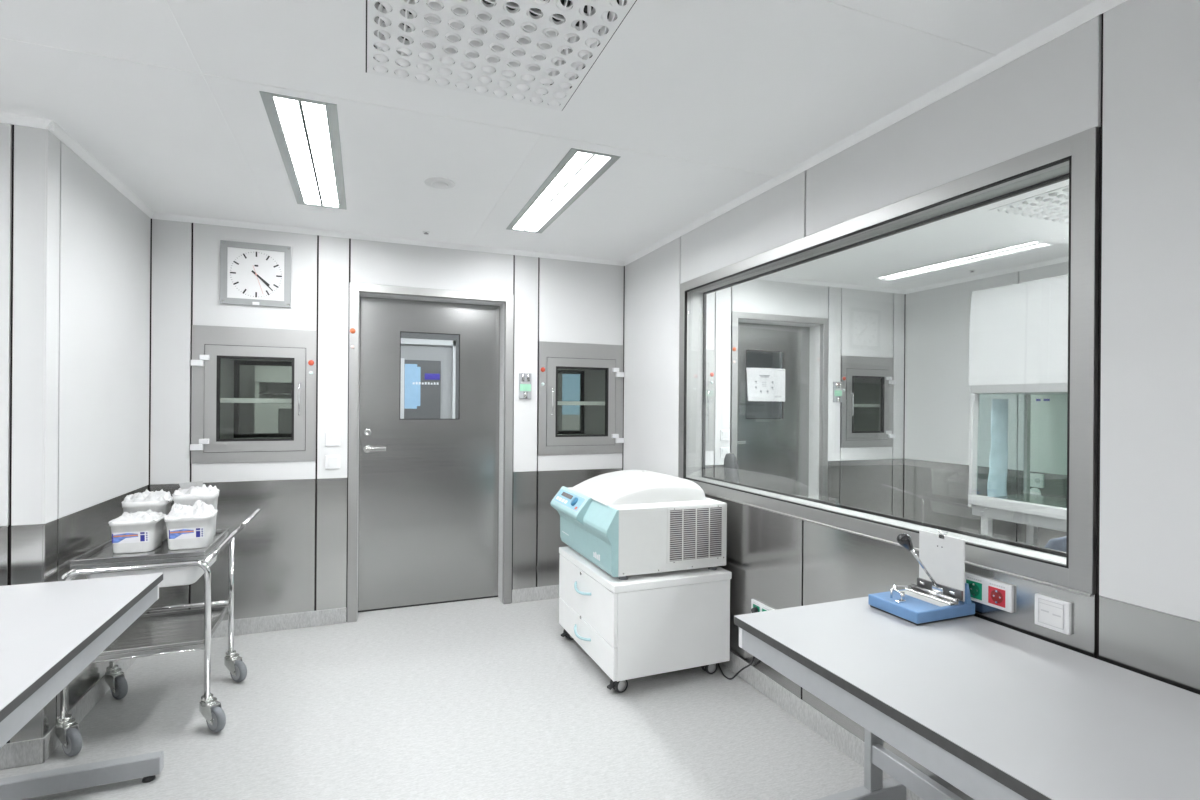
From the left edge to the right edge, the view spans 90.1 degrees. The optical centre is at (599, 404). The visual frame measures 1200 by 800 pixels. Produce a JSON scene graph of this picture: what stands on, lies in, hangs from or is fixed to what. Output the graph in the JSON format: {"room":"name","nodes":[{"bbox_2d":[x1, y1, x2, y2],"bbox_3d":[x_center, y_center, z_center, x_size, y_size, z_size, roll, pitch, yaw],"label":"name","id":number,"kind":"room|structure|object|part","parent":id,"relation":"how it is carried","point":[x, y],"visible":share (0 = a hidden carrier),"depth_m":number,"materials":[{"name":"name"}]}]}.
{"room":"clean room","nodes":[
{"label":"clean room","id":0,"kind":"room"},
{"bbox_2d":[0,123,47,742],"bbox_3d":[-3.317,0.133,2.476,2.078,2.465,1.194,0,0,-21],"label":"wall","id":1,"kind":"structure","parent":0,"point":[23,149],"depth_m":2.27,"materials":[{"name":"paint"}]},
{"bbox_2d":[0,112,153,217],"bbox_3d":[-3.284,-1.083,2.473,2.080,0.032,1.216,0,0,-21],"label":"trim","id":2,"kind":"structure","parent":1,"relation":"attached to","point":[6,118],"depth_m":2.49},
{"bbox_2d":[44,130,150,736],"bbox_3d":[-2.373,0.140,2.860,0.040,2.465,1.209,0,0,-21],"label":"wall","id":3,"kind":"structure","parent":0,"point":[98,240],"depth_m":2.68,"materials":[{"name":"white painted metal panels"},{"name":"brushed steel"}]},
{"bbox_2d":[0,597,907,799],"bbox_3d":[-0.102,1.439,2.328,8.333,0.100,8.600,0,0,-21],"label":"floor","id":4,"kind":"structure","parent":0,"point":[486,698],"depth_m":2.59,"materials":[{"name":"plastic"}]},
{"bbox_2d":[0,573,163,799],"bbox_3d":[-1.683,1.010,1.324,0.770,0.735,1.790,0,0,-21],"label":"lab table","id":5,"kind":"object","parent":4,"relation":"on","point":[50,632],"visible":1,"depth_m":1.85,"materials":[{"name":"white laminate"}]},
{"bbox_3d":[-1.691,0.703,1.320,0.727,0.068,1.770,0,0,-21],"label":"apron frame","id":6,"kind":"part","parent":5,"relation":"part of","materials":[{"name":"silver metal"}]},
{"bbox_2d":[55,509,260,756],"bbox_3d":[-2.014,0.979,2.829,0.597,0.793,0.942,0,0,-21],"label":"trolley","id":7,"kind":"object","parent":4,"relation":"on","point":[181,630],"visible":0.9,"depth_m":2.55,"materials":[{"name":"silver metal"}]},
{"bbox_3d":[-2.217,0.679,2.615,0.022,0.032,0.505,0,0,-21],"label":"rail","id":8,"kind":"part","parent":7,"relation":"part of","materials":[{"name":"silver metal"}]},
{"bbox_3d":[-2.104,0.953,2.910,0.455,0.593,0.024,0,0,-21],"label":"leg","id":9,"kind":"part","parent":7,"relation":"part of","materials":[{"name":"silver metal"}]},
{"bbox_3d":[-1.901,0.954,2.468,0.509,0.593,0.025,0,0,-21],"label":"frame","id":10,"kind":"part","parent":7,"relation":"part of","materials":[{"name":"silver metal"}]},
{"bbox_2d":[108,510,166,553],"bbox_3d":[-2.045,0.555,2.652,0.180,0.169,0.185,0,0,-20],"label":"plastic tub","id":11,"kind":"object","parent":7,"relation":"on","point":[136,532],"visible":0.99,"depth_m":2.59,"materials":[{"name":"white plastic"}]},
{"bbox_2d":[121,489,172,541],"bbox_3d":[-2.124,0.517,2.813,0.180,0.242,0.163,0,0,-23],"label":"plastic tub","id":12,"kind":"object","parent":7,"relation":"on","point":[157,501],"visible":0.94,"depth_m":2.77,"materials":[{"name":"white plastic"}]},
{"bbox_3d":[-1.902,1.038,2.468,0.485,0.009,0.009,0,0,-21],"label":"shelf rail","id":13,"kind":"part","parent":7,"relation":"part of","materials":[{"name":"silver metal"}]},
{"bbox_2d":[70,528,229,569],"bbox_3d":[-1.989,0.638,2.701,0.458,0.036,0.509,0,0,-21],"label":"tray","id":14,"kind":"object","parent":7,"relation":"on","point":[102,557],"depth_m":2.51,"materials":[{"name":"silver metal"}]},
{"bbox_2d":[93,605,227,660],"bbox_3d":[-1.989,1.017,2.690,0.461,0.031,0.473,0,0,-21],"label":"shelf","id":15,"kind":"object","parent":7,"relation":"attached to","point":[181,630],"depth_m":2.65,"materials":[{"name":"silver metal"}]},
{"bbox_3d":[-2.079,0.987,2.920,0.485,0.017,0.017,0,0,-21],"label":"shelf rail","id":16,"kind":"part","parent":7,"relation":"part of","materials":[{"name":"silver metal"}]},
{"bbox_2d":[164,500,217,549],"bbox_3d":[-1.859,0.537,2.726,0.188,0.207,0.190,0,0,-23],"label":"plastic tub","id":17,"kind":"object","parent":7,"relation":"on","point":[188,527],"visible":0.99,"depth_m":2.66,"materials":[{"name":"white plastic"}]},
{"bbox_2d":[172,481,219,534],"bbox_3d":[-1.945,0.501,2.885,0.181,0.278,0.164,0,0,-23],"label":"plastic tub","id":18,"kind":"object","parent":7,"relation":"on","point":[188,493],"visible":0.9,"depth_m":2.84,"materials":[{"name":"white plastic"}]},
{"bbox_3d":[-1.853,0.958,3.008,0.024,0.587,0.024,0,0,-21],"label":"leg","id":19,"kind":"part","parent":7,"relation":"part of","materials":[{"name":"silver metal"}]},
{"bbox_2d":[254,365,291,432],"bbox_3d":[-2.670,0.505,5.337,0.660,1.730,0.456,0,0,-21],"label":"storage cabinet","id":20,"kind":"object","parent":4,"relation":"on","point":[270,381],"visible":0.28,"depth_m":5.07,"materials":[{"name":"white plastic"}]},
{"bbox_2d":[259,392,291,394],"bbox_3d":[-2.663,-0.097,5.330,0.600,0.015,0.370,0,0,-21],"label":"shelf","id":21,"kind":"object","parent":20,"relation":"attached to","point":[260,393],"depth_m":5.14,"materials":[{"name":"grey metal"}]},
{"bbox_3d":[-2.522,0.401,5.153,0.440,0.740,0.006,0,0,-21],"label":"door","id":22,"kind":"part","parent":20,"relation":"part of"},
{"bbox_2d":[559,546,731,692],"bbox_3d":[0.197,1.124,3.331,0.697,0.535,0.828,0,0,-22],"label":"drawer pedestal","id":23,"kind":"object","parent":4,"relation":"on","point":[642,625],"visible":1,"depth_m":2.98,"materials":[{"name":"white metal"}]},
{"bbox_3d":[-0.104,1.227,3.207,0.047,0.030,0.238,0,0,-22],"label":"drawer handle","id":24,"kind":"part","parent":23,"relation":"part of","materials":[{"name":"teal plastic"}]},
{"bbox_3d":[-0.102,0.989,3.207,0.047,0.030,0.238,0,0,-22],"label":"drawer handle","id":25,"kind":"part","parent":23,"relation":"part of","materials":[{"name":"teal plastic"}]},
{"bbox_3d":[-0.083,1.232,3.216,0.018,0.156,0.814,0,0,-22],"label":"drawer","id":26,"kind":"part","parent":23,"relation":"part of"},
{"bbox_3d":[-0.082,1.023,3.216,0.018,0.255,0.814,0,0,-22],"label":"drawer","id":27,"kind":"part","parent":23,"relation":"part of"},
{"bbox_2d":[551,470,726,579],"bbox_3d":[0.181,0.620,3.356,0.713,0.472,0.820,0,0,-21],"label":"centrifuge","id":28,"kind":"object","parent":23,"relation":"on","point":[626,523],"visible":1,"depth_m":3.05,"materials":[{"name":"white paint"}]},
{"bbox_3d":[-0.178,0.536,3.394,0.051,0.064,0.413,0,0,-21],"label":"control panel","id":29,"kind":"part","parent":28,"relation":"part of","materials":[{"name":"plastic"}]},
{"bbox_3d":[-0.141,0.532,3.293,0.040,0.046,0.052,0,0,-21],"label":"dial knob","id":30,"kind":"part","parent":28,"relation":"part of","materials":[{"name":"blue plastic"}]},
{"bbox_3d":[0.192,0.446,3.381,0.580,0.119,0.604,0,0,-21],"label":"lid","id":31,"kind":"part","parent":28,"relation":"part of","materials":[{"name":"white plastic"}]},
{"bbox_2d":[667,505,723,563],"bbox_3d":[0.488,0.655,3.040,0.330,0.278,0.006,0,0,-21],"label":"vent grille","id":32,"kind":"object","parent":28,"relation":"attached to","point":[695,533],"depth_m":3.04,"materials":[{"name":"grey metal"}]},
{"bbox_2d":[724,453,739,482],"bbox_3d":[1.083,0.860,3.855,0.576,1.075,0.550,0,0,15],"label":"swivel chair","id":33,"kind":"object","parent":4,"relation":"on","point":[731,471],"visible":0.08,"depth_m":3.74,"materials":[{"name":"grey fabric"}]},
{"bbox_2d":[717,607,757,679],"bbox_3d":[0.651,1.095,3.126,0.070,0.601,0.472,0,0,-21],"label":"power cord","id":34,"kind":"object","parent":4,"relation":"on","point":[753,610],"visible":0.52,"depth_m":3.00,"materials":[{"name":"black rubber"}]},
{"bbox_2d":[734,597,1199,799],"bbox_3d":[1.091,1.031,1.122,0.710,0.735,1.885,0,0,-21],"label":"lab table","id":35,"kind":"object","parent":4,"relation":"on","point":[994,711],"visible":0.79,"depth_m":1.37,"materials":[{"name":"white laminate"}]},
{"bbox_3d":[0.938,1.033,2.050,0.056,0.554,0.030,0,0,-21],"label":"leg","id":36,"kind":"part","parent":35,"relation":"part of","materials":[{"name":"silver metal"}]},
{"bbox_3d":[1.093,0.723,1.122,0.690,0.068,1.865,0,0,-21],"label":"apron frame","id":37,"kind":"part","parent":35,"relation":"part of","materials":[{"name":"silver metal"}]},
{"bbox_3d":[1.249,1.185,1.234,0.030,0.062,1.717,0,0,-21],"label":"cross rail","id":38,"kind":"part","parent":35,"relation":"part of","materials":[{"name":"silver metal"}]},
{"bbox_2d":[868,530,974,625],"bbox_3d":[1.031,0.533,1.923,0.248,0.260,0.190,0,0,-21],"label":"plasma extractor","id":39,"kind":"object","parent":35,"relation":"on","point":[941,592],"visible":1,"depth_m":1.90,"materials":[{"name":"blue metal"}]},
{"bbox_3d":[1.021,0.506,1.907,0.182,0.207,0.042,0,0,-21],"label":"lever","id":40,"kind":"part","parent":39,"relation":"part of","materials":[{"name":"silver metal"}]},
{"bbox_3d":[1.070,0.612,1.934,0.035,0.020,0.170,0,0,-21],"label":"guide rail","id":41,"kind":"part","parent":39,"relation":"part of","materials":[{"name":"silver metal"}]},
{"bbox_3d":[1.108,0.518,1.943,0.006,0.193,0.164,0,0,-21],"label":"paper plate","id":42,"kind":"part","parent":39,"relation":"part of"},
{"bbox_2d":[968,274,1067,545],"bbox_3d":[3.087,0.324,3.615,0.765,2.178,1.270,0,0,-21],"label":"tall cabinet","id":43,"kind":"object","parent":4,"relation":"on","point":[1018,333],"visible":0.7,"depth_m":3.81,"materials":[{"name":"white painted metal"},{"name":"clear glass"},{"name":"stainless steel"}]},
{"bbox_3d":[2.600,1.079,4.028,0.050,0.660,0.050,0,0,-21],"label":"leg","id":44,"kind":"part","parent":43,"relation":"part of","materials":[{"name":"white metal"}]},
{"bbox_2d":[987,399,1007,496],"bbox_3d":[2.704,0.290,4.067,0.203,0.660,0.030,0,0,-21],"label":"plastic bag","id":45,"kind":"object","parent":43,"relation":"on","point":[998,458],"visible":1,"depth_m":4.05,"materials":[{"name":"clear plastic"}]},
{"bbox_3d":[3.010,0.682,3.586,0.605,0.140,1.270,0,0,-21],"label":"rail","id":46,"kind":"part","parent":43,"relation":"part of","materials":[{"name":"white metal"}]},
{"bbox_2d":[969,274,1067,394],"bbox_3d":[3.093,-0.420,3.615,0.765,0.691,1.270,0,0,-21],"label":"hood","id":47,"kind":"object","parent":43,"relation":"attached to","point":[1018,333],"depth_m":3.75,"materials":[{"name":"white metal"}]},
{"bbox_2d":[995,493,1066,507],"bbox_3d":[3.017,0.652,3.589,0.510,0.050,1.230,0,0,-21],"label":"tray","id":48,"kind":"object","parent":43,"relation":"on","point":[1025,497],"depth_m":3.96,"materials":[{"name":"silver metal"}]},
{"bbox_3d":[3.028,1.082,4.196,0.050,0.660,0.050,0,0,-21],"label":"leg","id":49,"kind":"part","parent":43,"relation":"part of","materials":[{"name":"white metal"}]},
{"bbox_2d":[1044,536,1065,551],"bbox_3d":[1.972,0.942,2.280,0.576,0.925,0.550,0,0,-31],"label":"swivel chair","id":50,"kind":"object","parent":4,"relation":"on","point":[1059,544],"visible":0.02,"depth_m":2.21,"materials":[{"name":"blue fabric"}]},
{"bbox_2d":[239,344,779,432],"bbox_3d":[-1.200,0.149,5.285,8.233,2.465,2.086,0,0,-21],"label":"wall","id":51,"kind":"structure","parent":0,"point":[755,359],"depth_m":6.14,"materials":[{"name":"grey paint"}]},
{"bbox_2d":[400,332,458,418],"bbox_3d":[-1.801,0.177,6.029,0.860,2.400,0.058,0,0,-21],"label":"door","id":52,"kind":"structure","parent":51,"relation":"in","point":[420,381],"depth_m":6.04,"materials":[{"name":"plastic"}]},
{"bbox_3d":[-1.878,-0.186,5.996,0.152,0.447,0.004,0,0,-21],"label":"blue pane","id":53,"kind":"part","parent":52,"relation":"part of","materials":[{"name":"blue glass"}]},
{"bbox_3d":[-1.700,-0.287,6.065,0.148,0.061,0.006,0,0,-21],"label":"sign plate","id":54,"kind":"part","parent":52,"relation":"part of","materials":[{"name":"plastic"}]},
{"bbox_2d":[557,374,579,429],"bbox_3d":[-0.395,0.362,6.603,0.500,2.050,0.018,0,0,-21],"label":"window","id":55,"kind":"structure","parent":51,"relation":"in","point":[568,384],"depth_m":6.62,"materials":[{"name":"blue glass"}]},
{"bbox_3d":[-0.395,0.362,6.603,0.500,2.050,0.018,0,0,-21],"label":"frame","id":56,"kind":"part","parent":55,"relation":"part of","materials":[{"name":"grey metal"}]},
{"bbox_3d":[-0.308,-0.252,6.640,0.240,0.720,0.010,0,0,-21],"label":"blue pane","id":57,"kind":"part","parent":55,"relation":"part of","materials":[{"name":"blue glass"}]},
{"bbox_2d":[148,219,904,621],"bbox_3d":[-0.833,0.151,4.212,7.933,2.465,0.220,0,0,-21],"label":"wall","id":58,"kind":"structure","parent":0,"point":[292,556],"depth_m":3.87,"materials":[{"name":"paint"}]},
{"bbox_2d":[190,325,316,463],"bbox_3d":[-2.165,-0.060,3.840,0.657,0.808,0.617,0,0,-21],"label":"hatch","id":59,"kind":"object","parent":58,"relation":"attached to","point":[218,352],"visible":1,"depth_m":3.63,"materials":[{"name":"metal"}]},
{"bbox_2d":[220,398,291,402],"bbox_3d":[-2.176,-0.027,3.874,0.426,0.028,0.485,0,0,-21],"label":"shelf","id":60,"kind":"object","parent":59,"relation":"attached to","point":[222,400],"depth_m":3.64,"materials":[{"name":"white plastic"}]},
{"bbox_3d":[-1.839,-0.035,3.662,0.011,0.204,0.049,0,0,-21],"label":"handle","id":61,"kind":"part","parent":59,"relation":"part of","materials":[{"name":"silver metal"}]},
{"bbox_2d":[220,240,290,307],"bbox_3d":[-2.065,-0.783,3.595,0.372,0.372,0.021,0,0,-21],"label":"wall clock","id":62,"kind":"object","parent":58,"relation":"attached to","point":[254,274],"visible":1,"depth_m":3.59,"materials":[{"name":"white plastic"}]},
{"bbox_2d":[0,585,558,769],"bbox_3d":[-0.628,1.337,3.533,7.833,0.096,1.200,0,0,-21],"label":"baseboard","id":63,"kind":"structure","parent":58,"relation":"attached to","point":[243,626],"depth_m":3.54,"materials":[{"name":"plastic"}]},
{"bbox_2d":[325,432,339,445],"bbox_3d":[-1.676,0.215,3.754,0.086,0.086,0.016,0,0,-21],"label":"light switch","id":64,"kind":"object","parent":58,"relation":"attached to","point":[331,438],"visible":1,"depth_m":3.75,"materials":[{"name":"white plastic"}]},
{"bbox_2d":[325,455,339,468],"bbox_3d":[-1.677,0.358,3.754,0.086,0.086,0.016,0,0,-21],"label":"light switch","id":65,"kind":"object","parent":58,"relation":"attached to","point":[331,461],"visible":1,"depth_m":3.75,"materials":[{"name":"white plastic"}]},
{"bbox_2d":[151,212,623,265],"bbox_3d":[-1.184,-1.068,3.940,2.947,0.032,0.022,0,0,-21],"label":"trim","id":66,"kind":"structure","parent":58,"relation":"attached to","point":[162,216],"depth_m":3.83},
{"bbox_2d":[347,282,513,622],"bbox_3d":[-1.148,0.304,4.102,1.058,2.155,0.275,0,0,-21],"label":"door","id":67,"kind":"structure","parent":58,"relation":"in","point":[426,505],"depth_m":4.12,"materials":[{"name":"metal"}]},
{"bbox_3d":[-1.498,0.294,3.978,0.141,0.052,0.060,0,0,-21],"label":"handle","id":68,"kind":"part","parent":67,"relation":"part of","materials":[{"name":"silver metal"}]},
{"bbox_2d":[519,373,530,398],"bbox_3d":[-0.522,-0.132,4.195,0.088,0.180,0.036,0,0,-21],"label":"control panel","id":69,"kind":"object","parent":58,"relation":"attached to","point":[524,378],"visible":1,"depth_m":4.19,"materials":[{"name":"silver metal"}]},
{"bbox_2d":[538,341,624,454],"bbox_3d":[-0.224,-0.046,4.602,0.653,0.808,0.617,0,0,-21],"label":"hatch","id":70,"kind":"object","parent":58,"relation":"attached to","point":[599,367],"visible":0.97,"depth_m":4.41,"materials":[{"name":"metal"}]},
{"bbox_3d":[-0.341,-0.024,4.251,0.011,0.204,0.049,0,0,-21],"label":"handle","id":71,"kind":"part","parent":70,"relation":"part of","materials":[{"name":"silver metal"}]},
{"bbox_2d":[558,401,604,404],"bbox_3d":[-0.236,-0.013,4.636,0.423,0.028,0.485,0,0,-21],"label":"shelf","id":72,"kind":"object","parent":70,"relation":"attached to","point":[559,402],"depth_m":4.42,"materials":[{"name":"white plastic"}]},
{"bbox_2d":[705,349,714,450],"bbox_3d":[0.520,-0.040,4.895,0.646,0.808,0.617,0,0,-21],"label":"hatch","id":73,"kind":"object","parent":58,"relation":"attached to","point":[710,353],"visible":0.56,"depth_m":4.76,"materials":[{"name":"metal"}]},
{"bbox_3d":[0.842,-0.015,4.716,0.011,0.204,0.049,0,0,-21],"label":"handle","id":74,"kind":"part","parent":73,"relation":"part of","materials":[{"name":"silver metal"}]},
{"bbox_2d":[720,430,729,440],"bbox_3d":[1.005,0.242,4.807,0.086,0.086,0.016,0,0,-21],"label":"light switch","id":75,"kind":"object","parent":58,"relation":"attached to","point":[724,434],"visible":1,"depth_m":4.80,"materials":[{"name":"white plastic"}]},
{"bbox_2d":[720,447,729,457],"bbox_3d":[1.004,0.384,4.807,0.086,0.086,0.016,0,0,-21],"label":"light switch","id":76,"kind":"object","parent":58,"relation":"attached to","point":[723,450],"visible":0.75,"depth_m":4.80,"materials":[{"name":"white plastic"}]},
{"bbox_2d":[730,311,828,500],"bbox_3d":[1.473,0.323,5.131,0.985,2.155,0.275,0,0,-21],"label":"door","id":77,"kind":"structure","parent":58,"relation":"in","point":[770,453],"depth_m":5.18,"materials":[{"name":"metal"}]},
{"bbox_2d":[746,368,784,401],"bbox_3d":[1.431,-0.174,5.152,0.410,0.285,0.012,0,0,-22],"label":"paper notice","id":78,"kind":"object","parent":77,"relation":"attached to","point":[763,384],"visible":1,"depth_m":5.15,"materials":[{"name":"white paper"}]},
{"bbox_2d":[833,382,841,401],"bbox_3d":[2.075,-0.113,5.216,0.088,0.180,0.036,0,0,-21],"label":"control panel","id":79,"kind":"object","parent":58,"relation":"attached to","point":[837,386],"visible":1,"depth_m":5.21,"materials":[{"name":"silver metal"}]},
{"bbox_2d":[840,356,895,447],"bbox_3d":[2.307,-0.027,5.596,0.607,0.808,0.617,0,0,-21],"label":"hatch","id":80,"kind":"object","parent":58,"relation":"attached to","point":[866,406],"visible":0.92,"depth_m":5.42,"materials":[{"name":"metal"}]},
{"bbox_3d":[2.207,-0.005,5.252,0.011,0.204,0.049,0,0,-21],"label":"handle","id":81,"kind":"part","parent":80,"relation":"part of","materials":[{"name":"silver metal"}]},
{"bbox_2d":[854,404,879,406],"bbox_3d":[2.292,0.006,5.630,0.392,0.028,0.485,0,0,-21],"label":"shelf","id":82,"kind":"object","parent":80,"relation":"attached to","point":[855,405],"depth_m":5.42,"materials":[{"name":"white plastic"}]},
{"bbox_2d":[0,0,1094,289],"bbox_3d":[-0.083,-1.175,2.328,8.333,0.202,8.600,0,0,-21],"label":"ceiling","id":83,"kind":"structure","parent":0,"point":[702,104],"depth_m":2.19,"materials":[{"name":"white paint"}]},
{"bbox_2d":[259,91,345,209],"bbox_3d":[-1.290,-1.097,2.692,0.245,0.031,1.250,0,0,-21],"label":"recessed light","id":84,"kind":"object","parent":83,"relation":"in","point":[306,131],"visible":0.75,"depth_m":2.52,"materials":[{"name":"white plastic"}]},
{"bbox_2d":[425,177,454,188],"bbox_3d":[-0.779,-1.073,2.914,0.144,0.015,0.144,0,0,-21],"label":"smoke detector","id":85,"kind":"object","parent":83,"relation":"attached to","point":[435,182],"visible":1,"depth_m":2.89,"materials":[{"name":"white plastic"}]},
{"bbox_2d":[366,0,636,110],"bbox_3d":[-0.327,-1.129,1.756,0.670,0.134,0.670,0,0,-21],"label":"ceiling vent","id":86,"kind":"object","parent":83,"relation":"in","point":[538,53],"visible":1,"depth_m":1.77,"materials":[{"name":"white metal"}]},
{"bbox_2d":[506,148,620,232],"bbox_3d":[-0.244,-1.089,3.129,0.225,0.031,1.250,0,0,-21],"label":"recessed light","id":87,"kind":"object","parent":83,"relation":"in","point":[578,170],"visible":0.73,"depth_m":2.98,"materials":[{"name":"white plastic"}]},
{"bbox_2d":[990,185,1068,224],"bbox_3d":[2.548,-1.107,3.066,0.670,0.134,0.670,0,0,-21],"label":"ceiling vent","id":88,"kind":"object","parent":83,"relation":"in","point":[1052,206],"visible":0.27,"depth_m":3.19,"materials":[{"name":"white metal"}]},
{"bbox_2d":[623,0,1199,799],"bbox_3d":[1.338,0.167,1.732,0.150,2.465,6.044,0,0,-21],"label":"wall","id":89,"kind":"structure","parent":0,"point":[1131,72],"depth_m":1.58,"materials":[{"name":"paint"}]},
{"bbox_2d":[751,599,773,612],"bbox_3d":[0.811,1.004,2.834,0.015,0.081,0.308,0,0,-21],"label":"strip","id":90,"kind":"object","parent":89,"relation":"attached to","point":[761,607],"visible":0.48,"depth_m":2.91,"materials":[{"name":"white plastic"}]},
{"bbox_2d":[721,651,923,799],"bbox_3d":[1.264,1.351,1.687,0.006,0.096,6.008,0,0,-21],"label":"baseboard","id":91,"kind":"structure","parent":89,"relation":"attached to","point":[852,746],"depth_m":2.61,"materials":[{"name":"plastic"}]},
{"bbox_2d":[623,0,1126,265],"bbox_3d":[1.273,-1.050,1.687,0.022,0.032,6.014,0,0,-21],"label":"trim","id":92,"kind":"structure","parent":89,"relation":"attached to","point":[1096,8],"depth_m":2.07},
{"bbox_2d":[678,127,1098,596],"bbox_3d":[0.968,-0.117,2.667,0.160,1.250,2.257,0,0,-21],"label":"window","id":93,"kind":"structure","parent":89,"relation":"in","point":[1075,158],"depth_m":1.89,"materials":[{"name":"metal"}]},
{"bbox_2d":[965,572,1013,612],"bbox_3d":[1.198,0.579,1.856,0.015,0.081,0.162,0,0,-21],"label":"strip","id":94,"kind":"object","parent":89,"relation":"attached to","point":[986,591],"visible":0.9,"depth_m":1.84,"materials":[{"name":"white plastic"}]},
{"bbox_2d":[1035,593,1071,634],"bbox_3d":[1.268,0.585,1.678,0.015,0.088,0.092,0,0,-21],"label":"outlet","id":95,"kind":"object","parent":89,"relation":"attached to","point":[1055,614],"visible":1,"depth_m":1.67,"materials":[{"name":"white plastic"}]},
{"bbox_2d":[903,261,1068,546],"bbox_3d":[3.925,0.186,2.732,0.040,2.465,6.054,0,0,-21],"label":"wall","id":96,"kind":"structure","parent":0,"point":[937,393],"depth_m":5.04,"materials":[{"name":"light grey painted wall panel"},{"name":"brushed steel"}]},
{"bbox_2d":[756,256,1068,293],"bbox_3d":[2.669,-1.039,2.235,2.678,0.032,6.014,0,0,-21],"label":"trim","id":97,"kind":"structure","parent":96,"relation":"attached to","point":[1062,259],"depth_m":5.04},
{"bbox_2d":[1030,488,1040,494],"bbox_3d":[3.222,0.654,4.438,0.013,0.080,0.080,0,0,-21],"label":"wall socket","id":98,"kind":"object","parent":96,"relation":"attached to","point":[1036,491],"visible":0.72,"depth_m":4.43,"materials":[{"name":"white plastic"}]},
{"bbox_2d":[1030,473,1043,487],"bbox_3d":[3.221,0.559,4.437,0.017,0.100,0.120,0,0,-21],"label":"wall socket","id":99,"kind":"object","parent":96,"relation":"attached to","point":[1036,480],"visible":0.83,"depth_m":4.41,"materials":[{"name":"white plastic"}]}
]}

